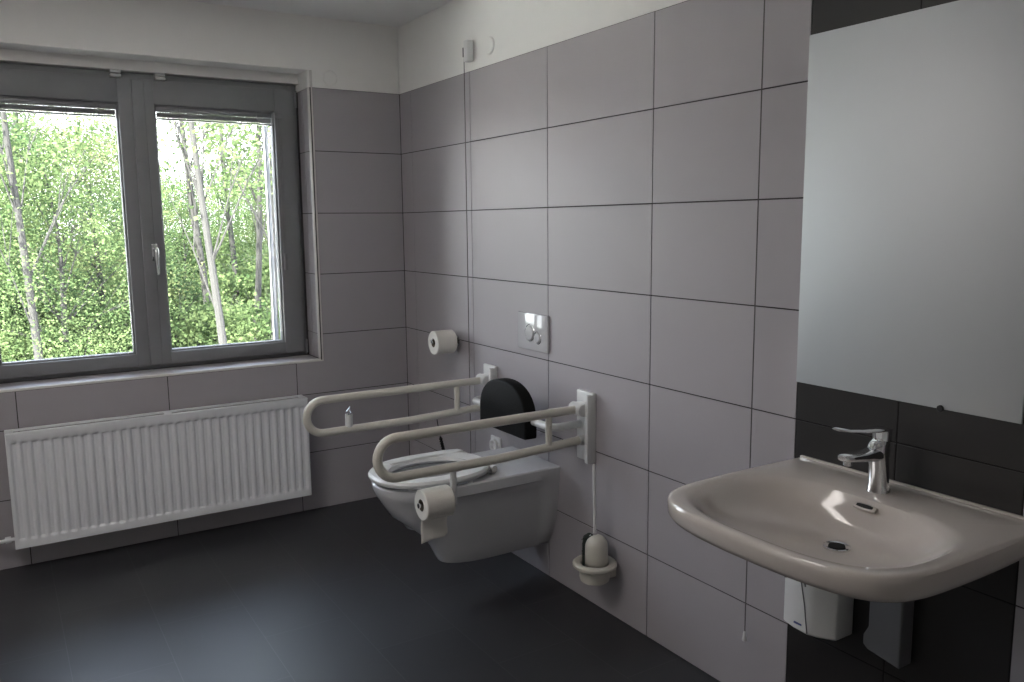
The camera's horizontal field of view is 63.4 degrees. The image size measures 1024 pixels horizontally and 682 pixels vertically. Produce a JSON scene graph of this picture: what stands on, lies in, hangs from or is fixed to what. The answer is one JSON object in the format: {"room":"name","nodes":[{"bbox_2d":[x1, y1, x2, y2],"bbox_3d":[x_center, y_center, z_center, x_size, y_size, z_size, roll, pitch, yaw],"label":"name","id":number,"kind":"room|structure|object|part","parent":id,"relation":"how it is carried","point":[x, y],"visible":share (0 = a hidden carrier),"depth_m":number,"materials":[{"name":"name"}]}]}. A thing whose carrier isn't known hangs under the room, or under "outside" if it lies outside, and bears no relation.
{"room":"public restroom","nodes":[
{"label":"public restroom","id":0,"kind":"room"},
{"bbox_2d":[0,0,409,569],"bbox_3d":[-2.049,-0.273,3.673,3.250,2.430,0.400,-6,10,-32],"label":"wall","id":1,"kind":"structure","parent":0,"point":[357,135],"depth_m":4.05,"materials":[{"name":"grey tile"}]},
{"bbox_2d":[0,97,115,117],"bbox_3d":[-2.006,-1.012,3.585,0.526,0.058,0.027,-6,10,-32],"label":"blind","id":2,"kind":"object","parent":1,"relation":"attached to","point":[86,105],"depth_m":3.60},
{"bbox_2d":[0,62,307,382],"bbox_3d":[-1.760,-0.541,3.909,1.512,1.379,0.370,-6,10,-32],"label":"window","id":3,"kind":"structure","parent":1,"relation":"attached to","point":[136,100],"depth_m":3.85,"materials":[{"name":"paint"}]},
{"bbox_3d":[-2.012,-0.507,3.655,0.742,1.307,0.067,-6,10,-32],"label":"sash","id":4,"kind":"part","parent":3,"relation":"part of","materials":[{"name":"paint"}]},
{"bbox_3d":[-1.647,-0.410,3.824,0.028,0.080,0.038,-6,10,-32],"label":"handle","id":5,"kind":"part","parent":3,"relation":"part of","materials":[{"name":"silver metal"}]},
{"bbox_3d":[-1.633,-0.369,3.808,0.023,0.124,0.027,-6,10,-32],"label":"handle lever","id":6,"kind":"part","parent":3,"relation":"part of","materials":[{"name":"silver metal"}]},
{"bbox_3d":[-1.396,-0.567,4.036,0.711,1.307,0.067,-6,10,-32],"label":"sash","id":7,"kind":"part","parent":3,"relation":"part of","materials":[{"name":"paint"}]},
{"bbox_3d":[-1.239,-0.599,4.239,0.020,1.200,0.025,-6,10,-32],"label":"guide rail","id":8,"kind":"part","parent":3,"relation":"part of","materials":[{"name":"metal"}]},
{"bbox_3d":[-1.144,-0.740,4.125,0.035,0.770,0.018,-6,10,-32],"label":"blind cord","id":9,"kind":"part","parent":3,"relation":"part of","materials":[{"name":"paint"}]},
{"bbox_2d":[0,395,311,549],"bbox_3d":[-1.590,0.566,3.763,1.334,0.490,0.128,-6,10,-32],"label":"radiator","id":10,"kind":"object","parent":1,"relation":"attached to","point":[90,479],"visible":0.99,"depth_m":3.69,"materials":[{"name":"white metal"}]},
{"bbox_2d":[4,395,307,435],"bbox_3d":[-1.552,0.327,3.734,1.261,0.008,0.093,-6,10,-32],"label":"grille","id":11,"kind":"object","parent":10,"relation":"attached to","point":[168,415],"depth_m":3.69,"materials":[{"name":"white metal"}]},
{"bbox_2d":[155,107,270,125],"bbox_3d":[-1.415,-1.071,3.951,0.531,0.058,0.027,-6,10,-32],"label":"blind","id":12,"kind":"object","parent":1,"relation":"attached to","point":[259,115],"depth_m":3.95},
{"bbox_2d":[187,0,451,26],"bbox_3d":[-0.623,-1.292,1.400,3.450,0.200,5.600,-6,10,-32],"label":"ceiling","id":13,"kind":"structure","parent":0,"point":[395,13],"depth_m":3.81,"materials":[{"name":"paint"}]},
{"bbox_2d":[0,497,719,681],"bbox_3d":[-0.596,1.311,1.770,3.450,0.200,5.600,-6,10,-32],"label":"floor","id":14,"kind":"structure","parent":0,"point":[345,592],"depth_m":3.09,"materials":[{"name":"tile"}]},
{"bbox_2d":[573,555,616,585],"bbox_3d":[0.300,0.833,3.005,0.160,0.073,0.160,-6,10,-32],"label":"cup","id":15,"kind":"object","parent":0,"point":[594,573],"depth_m":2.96,"materials":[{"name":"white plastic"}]},
{"bbox_2d":[397,0,1023,681],"bbox_3d":[0.767,-0.126,2.438,0.200,2.430,5.600,-6,10,-32],"label":"wall","id":16,"kind":"structure","parent":0,"point":[611,171],"depth_m":2.71,"materials":[{"name":"grey tile"}]},
{"bbox_2d":[303,363,497,449],"bbox_3d":[-0.452,0.331,3.467,0.860,0.383,0.100,-6,10,-32],"label":"support arm","id":17,"kind":"object","parent":16,"relation":"attached to","point":[490,371],"visible":0.91,"depth_m":3.43,"materials":[{"name":"white plastic"}]},
{"bbox_2d":[345,407,352,427],"bbox_3d":[-0.657,0.305,3.334,0.029,0.082,0.029,-6,10,-32],"label":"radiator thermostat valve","id":18,"kind":"object","parent":17,"relation":"attached to","point":[348,415],"depth_m":3.33,"materials":[{"name":"metal"}]},
{"bbox_3d":[-0.469,0.272,3.449,0.821,0.165,0.032,-6,10,-32],"label":"rail","id":19,"kind":"part","parent":17,"relation":"part of","materials":[{"name":"white metal"}]},
{"bbox_3d":[-0.105,0.237,3.674,0.040,0.264,0.100,-6,10,-32],"label":"wall plate","id":20,"kind":"part","parent":17,"relation":"part of","materials":[{"name":"white plastic"}]},
{"bbox_2d":[430,335,459,345],"bbox_3d":[-0.319,0.004,3.886,0.143,0.052,0.052,-6,10,-32],"label":"holder","id":21,"kind":"object","parent":16,"relation":"attached to","point":[458,338],"visible":0.44,"depth_m":3.90,"materials":[{"name":"silver metal"}]},
{"bbox_2d":[428,330,456,354],"bbox_3d":[-0.325,0.005,3.882,0.100,0.111,0.111,-6,10,-32],"label":"toilet roll","id":22,"kind":"object","parent":21,"relation":"hanging from","point":[445,340],"visible":1,"depth_m":3.85,"materials":[{"name":"paper"}]},
{"bbox_2d":[368,446,559,562],"bbox_3d":[-0.208,0.659,3.261,0.718,0.392,0.374,-6,10,-32],"label":"toilet","id":23,"kind":"object","parent":16,"relation":"attached to","point":[509,506],"visible":0.77,"depth_m":3.20,"materials":[{"name":"white ceramic"}]},
{"bbox_3d":[-0.314,0.490,3.171,0.472,0.026,0.374,-6,10,-32],"label":"seat","id":24,"kind":"part","parent":23,"relation":"part of","materials":[{"name":"white plastic"}]},
{"bbox_2d":[465,123,465,166],"bbox_3d":[-0.192,-0.863,3.650,0.030,0.184,0.007,-6,10,-32],"label":"switch","id":25,"kind":"object","parent":16,"relation":"attached to","point":[465,123],"depth_m":3.65,"materials":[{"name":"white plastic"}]},
{"bbox_2d":[466,180,466,223],"bbox_3d":[-0.189,-0.618,3.685,0.030,0.188,0.007,-6,10,-32],"label":"switch","id":26,"kind":"object","parent":16,"relation":"attached to","point":[466,180],"depth_m":3.69,"materials":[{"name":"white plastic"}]},
{"bbox_2d":[462,39,472,110],"bbox_3d":[-0.177,-1.150,3.581,0.030,0.291,0.090,-6,10,-32],"label":"switch","id":27,"kind":"object","parent":16,"relation":"attached to","point":[467,50],"depth_m":3.57,"materials":[{"name":"white plastic"}]},
{"bbox_2d":[467,238,467,280],"bbox_3d":[-0.187,-0.366,3.721,0.030,0.188,0.007,-6,10,-32],"label":"switch","id":28,"kind":"object","parent":16,"relation":"attached to","point":[467,238],"depth_m":3.72,"materials":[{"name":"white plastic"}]},
{"bbox_3d":[-0.200,-0.344,3.728,0.003,1.798,0.003,-6,10,-32],"label":"pull cord","id":29,"kind":"part","parent":28,"relation":"part of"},
{"bbox_2d":[468,295,468,336],"bbox_3d":[-0.184,-0.114,3.757,0.030,0.187,0.007,-6,10,-32],"label":"switch","id":30,"kind":"object","parent":16,"relation":"attached to","point":[468,295],"depth_m":3.76,"materials":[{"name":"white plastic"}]},
{"bbox_2d":[372,389,595,508],"bbox_3d":[-0.080,0.383,2.876,0.860,0.327,0.100,-6,10,-32],"label":"support arm","id":31,"kind":"object","parent":16,"relation":"attached to","point":[584,407],"visible":0.94,"depth_m":2.88,"materials":[{"name":"white plastic"}]},
{"bbox_2d":[415,484,455,543],"bbox_3d":[-0.258,0.585,2.791,0.104,0.189,0.105,-6,10,-32],"label":"toilet roll","id":32,"kind":"object","parent":31,"relation":"hanging from","point":[439,502],"visible":1,"depth_m":2.76,"materials":[{"name":"paper"}]},
{"bbox_3d":[-0.097,0.351,2.861,0.821,0.165,0.032,-6,10,-32],"label":"rail","id":33,"kind":"part","parent":31,"relation":"part of","materials":[{"name":"white metal"}]},
{"bbox_3d":[0.267,0.317,3.087,0.040,0.264,0.100,-6,10,-32],"label":"wall plate","id":34,"kind":"part","parent":31,"relation":"part of","materials":[{"name":"white plastic"}]},
{"bbox_2d":[485,36,494,54],"bbox_3d":[-0.095,-1.236,3.463,0.008,0.072,0.072,-6,10,-32],"label":"junction cover","id":35,"kind":"object","parent":16,"relation":"attached to","point":[489,44],"visible":1,"depth_m":3.46,"materials":[{"name":"white paint"}]},
{"bbox_2d":[489,435,500,449],"bbox_3d":[-0.077,0.464,3.681,0.024,0.080,0.080,-6,10,-32],"label":"wall socket","id":36,"kind":"object","parent":16,"relation":"attached to","point":[495,442],"visible":0.69,"depth_m":3.67,"materials":[{"name":"white plastic"}]},
{"bbox_2d":[472,378,581,439],"bbox_3d":[0.033,0.250,3.322,0.179,0.208,0.648,-6,10,-32],"label":"backrest","id":37,"kind":"object","parent":16,"relation":"attached to","point":[499,397],"visible":0.91,"depth_m":3.21,"materials":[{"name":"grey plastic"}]},
{"bbox_2d":[518,311,548,352],"bbox_3d":[0.083,-0.036,3.349,0.018,0.150,0.220,-6,10,-32],"label":"flush plate","id":38,"kind":"object","parent":16,"relation":"attached to","point":[533,329],"visible":1,"depth_m":3.34,"materials":[{"name":"white plastic"}]},
{"bbox_2d":[573,534,616,585],"bbox_3d":[0.300,0.783,2.998,0.160,0.173,0.160,-6,10,-32],"label":"brush holder","id":39,"kind":"object","parent":16,"relation":"attached to","point":[599,567],"visible":0.99,"depth_m":2.96,"materials":[{"name":"white plastic"}]},
{"bbox_2d":[581,464,595,565],"bbox_3d":[0.279,0.649,2.994,0.057,0.419,0.058,-6,10,-32],"label":"toilet brush","id":40,"kind":"object","parent":39,"relation":"in","point":[586,536],"visible":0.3,"depth_m":2.98,"materials":[{"name":"white plastic"}]},
{"bbox_2d":[742,0,764,641],"bbox_3d":[0.702,-0.105,2.326,0.032,2.028,0.050,-6,10,-32],"label":"pull cord","id":41,"kind":"object","parent":16,"relation":"attached to","point":[744,636],"visible":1,"depth_m":2.33,"materials":[{"name":"fabric"}]},
{"bbox_3d":[0.696,0.882,2.477,0.016,0.031,0.016,-6,10,-32],"label":"cord knob","id":42,"kind":"part","parent":41,"relation":"part of","materials":[{"name":"white plastic"}]},
{"bbox_2d":[784,576,853,640],"bbox_3d":[0.808,0.678,2.205,0.108,0.187,0.160,-6,10,-32],"label":"wall box","id":43,"kind":"object","parent":16,"relation":"attached to","point":[815,612],"visible":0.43,"depth_m":2.16,"materials":[{"name":"white plastic"}]},
{"bbox_2d":[667,455,1023,602],"bbox_3d":[0.716,0.480,1.870,0.584,0.222,0.650,-6,10,-32],"label":"washbasin","id":44,"kind":"object","parent":16,"relation":"attached to","point":[814,522],"visible":1,"depth_m":1.85,"materials":[{"name":"white ceramic"}]},
{"bbox_2d":[832,426,893,493],"bbox_3d":[0.814,0.276,1.931,0.199,0.178,0.054,-6,10,-32],"label":"tap","id":45,"kind":"object","parent":44,"relation":"on","point":[877,452],"visible":1,"depth_m":1.94,"materials":[{"name":"silver metal"}]},
{"bbox_3d":[0.813,0.214,1.922,0.198,0.053,0.044,-6,10,-32],"label":"lever","id":46,"kind":"part","parent":45,"relation":"part of","materials":[{"name":"silver metal"}]},
{"bbox_3d":[0.817,0.268,1.932,0.148,0.037,0.044,-6,10,-32],"label":"spout","id":47,"kind":"part","parent":45,"relation":"part of","materials":[{"name":"silver metal"}]},
{"bbox_2d":[863,601,913,668],"bbox_3d":[0.934,0.671,2.053,0.051,0.243,0.101,-6,10,-32],"label":"wall box","id":48,"kind":"object","parent":16,"relation":"attached to","point":[888,635],"visible":0.58,"depth_m":2.03,"materials":[{"name":"grey plastic"}]},
{"bbox_2d":[796,0,1023,423],"bbox_3d":[0.926,-0.301,1.949,0.014,0.913,0.586,-6,10,-32],"label":"mirror","id":49,"kind":"object","parent":16,"relation":"attached to","point":[912,273],"visible":1,"depth_m":1.92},
{"label":"outside","id":50,"kind":"structure","parent":0,"visible":0},
{"bbox_3d":[-20.777,-1.866,36.751,90.000,3.449,75.000,-6,10,-32],"label":"ground","id":51,"kind":"structure","parent":50,"visible":0},
{"bbox_2d":[0,112,74,305],"bbox_3d":[-15.538,-3.106,23.271,6.498,8.256,6.101,-4,9,-22],"label":"tree","id":52,"kind":"object","parent":51,"relation":"on","point":[10,112],"visible":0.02,"depth_m":23.65,"materials":[{"name":"green plant"}]},
{"bbox_2d":[0,281,76,348],"bbox_3d":[-10.800,0.487,17.157,4.445,4.113,4.470,1,8,12],"label":"shrub","id":53,"kind":"object","parent":51,"relation":"on","point":[39,310],"visible":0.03,"depth_m":16.84,"materials":[{"name":"green plant"}]},
{"bbox_2d":[0,229,85,314],"bbox_3d":[-14.412,-1.131,23.138,5.587,5.141,5.556,7,11,44],"label":"shrub","id":54,"kind":"object","parent":51,"relation":"on","point":[48,229],"visible":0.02,"depth_m":22.87,"materials":[{"name":"green plant"}]},
{"bbox_2d":[1,104,87,250],"bbox_3d":[-21.319,-5.843,36.015,6.506,8.805,6.930,-4,9,-20],"label":"tree","id":55,"kind":"object","parent":51,"relation":"on","point":[25,104],"visible":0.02,"depth_m":35.58,"materials":[{"name":"green plant"}]},
{"bbox_2d":[0,103,97,342],"bbox_3d":[-10.999,-5.189,17.447,4.475,14.631,4.462,1,8,12],"label":"tree","id":56,"kind":"object","parent":51,"relation":"on","point":[8,103],"visible":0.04,"depth_m":17.76,"materials":[{"name":"green plant"}]},
{"bbox_2d":[0,114,105,360],"bbox_3d":[-10.179,-0.972,14.992,5.389,7.193,5.320,0,8,2],"label":"tree","id":57,"kind":"object","parent":51,"relation":"on","point":[16,315],"visible":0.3,"depth_m":14.84,"materials":[{"name":"green plant"}]},
{"bbox_2d":[0,312,105,361],"bbox_3d":[-8.597,1.153,14.922,3.725,3.427,3.704,-6,10,-32],"label":"shrub","id":58,"kind":"object","parent":51,"relation":"on","point":[10,340],"visible":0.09,"depth_m":14.54,"materials":[{"name":"green plant"}]},
{"bbox_2d":[0,243,111,345],"bbox_3d":[-11.951,-0.414,21.107,4.842,4.455,4.815,0,8,5],"label":"shrub","id":59,"kind":"object","parent":51,"relation":"on","point":[66,277],"visible":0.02,"depth_m":20.85,"materials":[{"name":"green plant"}]},
{"bbox_2d":[0,109,117,359],"bbox_3d":[-7.940,-3.528,13.480,3.853,12.636,3.865,5,10,36],"label":"tree","id":60,"kind":"object","parent":51,"relation":"on","point":[11,175],"visible":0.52,"depth_m":13.61,"materials":[{"name":"green plant"}]},
{"bbox_2d":[0,110,120,307],"bbox_3d":[-13.350,-3.151,24.281,5.599,8.022,5.337,1,8,12],"label":"tree","id":61,"kind":"object","parent":51,"relation":"on","point":[34,117],"visible":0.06,"depth_m":24.02,"materials":[{"name":"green plant"}]},
{"bbox_2d":[0,109,128,358],"bbox_3d":[-9.619,-1.223,16.452,5.342,7.229,5.690,2,9,20],"label":"tree","id":62,"kind":"object","parent":51,"relation":"on","point":[8,119],"visible":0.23,"depth_m":15.98,"materials":[{"name":"green plant"}]},
{"bbox_2d":[4,221,125,318],"bbox_3d":[-11.842,-1.104,23.163,5.556,5.141,5.587,6,10,37],"label":"shrub","id":63,"kind":"object","parent":51,"relation":"on","point":[117,221],"visible":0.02,"depth_m":22.64,"materials":[{"name":"green plant"}]},
{"bbox_2d":[2,287,130,358],"bbox_3d":[-8.885,0.668,17.171,4.074,3.770,4.097,0,8,1],"label":"shrub","id":64,"kind":"object","parent":51,"relation":"on","point":[99,308],"visible":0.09,"depth_m":16.55,"materials":[{"name":"green plant"}]},
{"bbox_2d":[22,119,118,270],"bbox_3d":[-18.025,-5.308,34.985,6.052,8.183,6.130,5,10,32],"label":"tree","id":65,"kind":"object","parent":51,"relation":"on","point":[81,119],"visible":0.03,"depth_m":34.82,"materials":[{"name":"green plant"}]},
{"bbox_2d":[35,108,186,298],"bbox_3d":[-13.365,-4.061,27.980,6.286,8.500,6.367,1,8,12],"label":"tree","id":66,"kind":"object","parent":51,"relation":"on","point":[109,120],"visible":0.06,"depth_m":27.46,"materials":[{"name":"green plant"}]},
{"bbox_2d":[0,113,222,361],"bbox_3d":[-8.152,-0.706,14.779,5.008,6.685,4.944,-1,8,-6],"label":"tree","id":67,"kind":"object","parent":51,"relation":"on","point":[62,295],"visible":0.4,"depth_m":14.56,"materials":[{"name":"green plant"}]},
{"bbox_2d":[1,112,229,352],"bbox_3d":[-8.783,-1.521,17.737,4.891,7.351,5.131,-7,10,-37],"label":"tree","id":68,"kind":"object","parent":51,"relation":"on","point":[76,117],"visible":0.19,"depth_m":17.62,"materials":[{"name":"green plant"}]},
{"bbox_2d":[70,310,184,354],"bbox_3d":[-7.845,0.903,16.626,3.725,3.427,3.704,5,10,33],"label":"shrub","id":69,"kind":"object","parent":51,"relation":"on","point":[126,316],"visible":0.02,"depth_m":15.93,"materials":[{"name":"green plant"}]},
{"bbox_2d":[51,181,235,331],"bbox_3d":[-9.248,-1.166,19.934,4.321,5.847,4.602,4,9,28],"label":"tree","id":70,"kind":"object","parent":51,"relation":"on","point":[118,204],"visible":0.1,"depth_m":19.77,"materials":[{"name":"green plant"}]},
{"bbox_2d":[71,253,235,352],"bbox_3d":[-9.333,-0.416,21.360,4.815,4.455,4.842,-5,9,-28],"label":"shrub","id":71,"kind":"object","parent":51,"relation":"on","point":[181,264],"visible":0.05,"depth_m":20.69,"materials":[{"name":"green plant"}]},
{"bbox_2d":[115,169,196,292],"bbox_3d":[-13.201,-3.626,32.010,4.824,6.128,4.529,3,9,26],"label":"tree","id":72,"kind":"object","parent":51,"relation":"on","point":[169,169],"visible":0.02,"depth_m":31.86,"materials":[{"name":"green plant"}]},
{"bbox_2d":[101,192,212,307],"bbox_3d":[-11.082,-2.124,25.871,4.136,5.521,4.083,-6,10,-32],"label":"tree","id":73,"kind":"object","parent":51,"relation":"on","point":[168,192],"visible":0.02,"depth_m":25.49,"materials":[{"name":"green plant"}]},
{"bbox_2d":[97,291,253,351],"bbox_3d":[-7.085,0.638,17.375,4.097,3.770,4.074,-4,9,-24],"label":"shrub","id":74,"kind":"object","parent":51,"relation":"on","point":[182,319],"visible":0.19,"depth_m":16.92,"materials":[{"name":"green plant"}]},
{"bbox_2d":[111,177,252,319],"bbox_3d":[-9.360,-1.770,23.255,4.314,5.832,4.369,-4,9,-22],"label":"tree","id":75,"kind":"object","parent":51,"relation":"on","point":[177,201],"visible":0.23,"depth_m":22.80,"materials":[{"name":"green plant"}]},
{"bbox_2d":[106,216,263,328],"bbox_3d":[-9.591,-1.428,25.063,5.556,5.141,5.587,-3,9,-20],"label":"shrub","id":76,"kind":"object","parent":51,"relation":"on","point":[236,232],"visible":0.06,"depth_m":25.01,"materials":[{"name":"green plant"}]},
{"bbox_2d":[103,113,272,343],"bbox_3d":[-5.083,-3.991,14.170,4.080,13.301,4.052,-2,8,-9],"label":"tree","id":77,"kind":"object","parent":51,"relation":"on","point":[198,184],"visible":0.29,"depth_m":14.27,"materials":[{"name":"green plant"}]},
{"bbox_2d":[169,176,231,271],"bbox_3d":[-15.412,-5.211,40.668,4.442,6.010,4.731,-7,11,-40],"label":"tree","id":78,"kind":"object","parent":51,"relation":"on","point":[176,176],"visible":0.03,"depth_m":40.50,"materials":[{"name":"green plant"}]},
{"bbox_2d":[157,112,255,303],"bbox_3d":[-7.257,-5.763,19.019,4.678,15.296,4.665,7,11,43],"label":"tree","id":79,"kind":"object","parent":51,"relation":"on","point":[199,249],"visible":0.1,"depth_m":19.46,"materials":[{"name":"green plant"}]},
{"bbox_2d":[159,115,264,304],"bbox_3d":[-7.643,-6.002,22.108,4.479,14.631,4.509,-3,8,-15],"label":"tree","id":80,"kind":"object","parent":51,"relation":"on","point":[231,236],"visible":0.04,"depth_m":22.60,"materials":[{"name":"green plant"}]},
{"bbox_2d":[161,159,267,307],"bbox_3d":[-9.421,-2.818,27.343,4.720,6.388,5.028,6,10,37],"label":"tree","id":81,"kind":"object","parent":51,"relation":"on","point":[206,179],"visible":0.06,"depth_m":26.59,"materials":[{"name":"green plant"}]},
{"bbox_2d":[157,114,278,339],"bbox_3d":[-4.862,-4.570,15.863,4.259,13.966,4.272,7,11,44],"label":"tree","id":82,"kind":"object","parent":51,"relation":"on","point":[253,154],"visible":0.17,"depth_m":16.09,"materials":[{"name":"green plant"}]},
{"bbox_2d":[172,294,265,346],"bbox_3d":[-6.857,0.517,18.928,3.704,3.427,3.725,1,8,9],"label":"shrub","id":83,"kind":"object","parent":51,"relation":"on","point":[233,327],"visible":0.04,"depth_m":18.89,"materials":[{"name":"green plant"}]},
{"bbox_2d":[170,118,269,340],"bbox_3d":[-5.676,-4.491,17.729,4.056,13.301,4.068,-5,9,-26],"label":"tree","id":84,"kind":"object","parent":51,"relation":"on","point":[259,237],"visible":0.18,"depth_m":17.83,"materials":[{"name":"green plant"}]},
{"bbox_2d":[174,261,279,341],"bbox_3d":[-7.127,-0.374,22.111,4.445,4.113,4.470,4,9,29],"label":"shrub","id":85,"kind":"object","parent":51,"relation":"on","point":[224,278],"visible":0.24,"depth_m":21.48,"materials":[{"name":"green plant"}]},
{"bbox_2d":[184,284,280,346],"bbox_3d":[-5.097,0.620,17.362,4.097,3.770,4.074,7,11,41],"label":"shrub","id":86,"kind":"object","parent":51,"relation":"on","point":[263,325],"visible":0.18,"depth_m":16.93,"materials":[{"name":"green plant"}]},
{"bbox_2d":[195,160,270,319],"bbox_3d":[-7.667,-2.516,25.712,4.758,6.434,4.820,-4,9,-24],"label":"tree","id":87,"kind":"object","parent":51,"relation":"on","point":[251,219],"visible":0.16,"depth_m":24.81,"materials":[{"name":"green plant"}]},
{"bbox_2d":[199,155,267,285],"bbox_3d":[-12.556,-5.122,37.873,5.506,6.995,5.169,5,10,35],"label":"tree","id":88,"kind":"object","parent":51,"relation":"on","point":[243,155],"visible":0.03,"depth_m":37.18,"materials":[{"name":"green plant"}]},
{"bbox_2d":[215,146,269,294],"bbox_3d":[-9.226,-3.909,31.703,5.222,6.971,5.156,-6,10,-32],"label":"tree","id":89,"kind":"object","parent":51,"relation":"on","point":[252,146],"visible":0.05,"depth_m":31.04,"materials":[{"name":"green plant"}]},
{"bbox_2d":[219,249,279,342],"bbox_3d":[-6.115,-0.721,23.205,4.842,4.455,4.815,1,8,13],"label":"shrub","id":90,"kind":"object","parent":51,"relation":"on","point":[265,265],"visible":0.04,"depth_m":22.51,"materials":[{"name":"green plant"}]},
{"bbox_2d":[233,172,266,256],"bbox_3d":[-9.573,-4.443,34.652,5.457,6.933,5.124,5,10,35],"label":"tree","id":91,"kind":"object","parent":51,"relation":"on","point":[255,172],"visible":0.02,"depth_m":34.08,"materials":[{"name":"green plant"}]},
{"bbox_2d":[237,193,269,289],"bbox_3d":[-6.651,-2.257,25.008,4.348,6.229,4.144,-5,9,-30],"label":"tree","id":92,"kind":"object","parent":51,"relation":"on","point":[264,239],"visible":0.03,"depth_m":24.35,"materials":[{"name":"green plant"}]}
]}

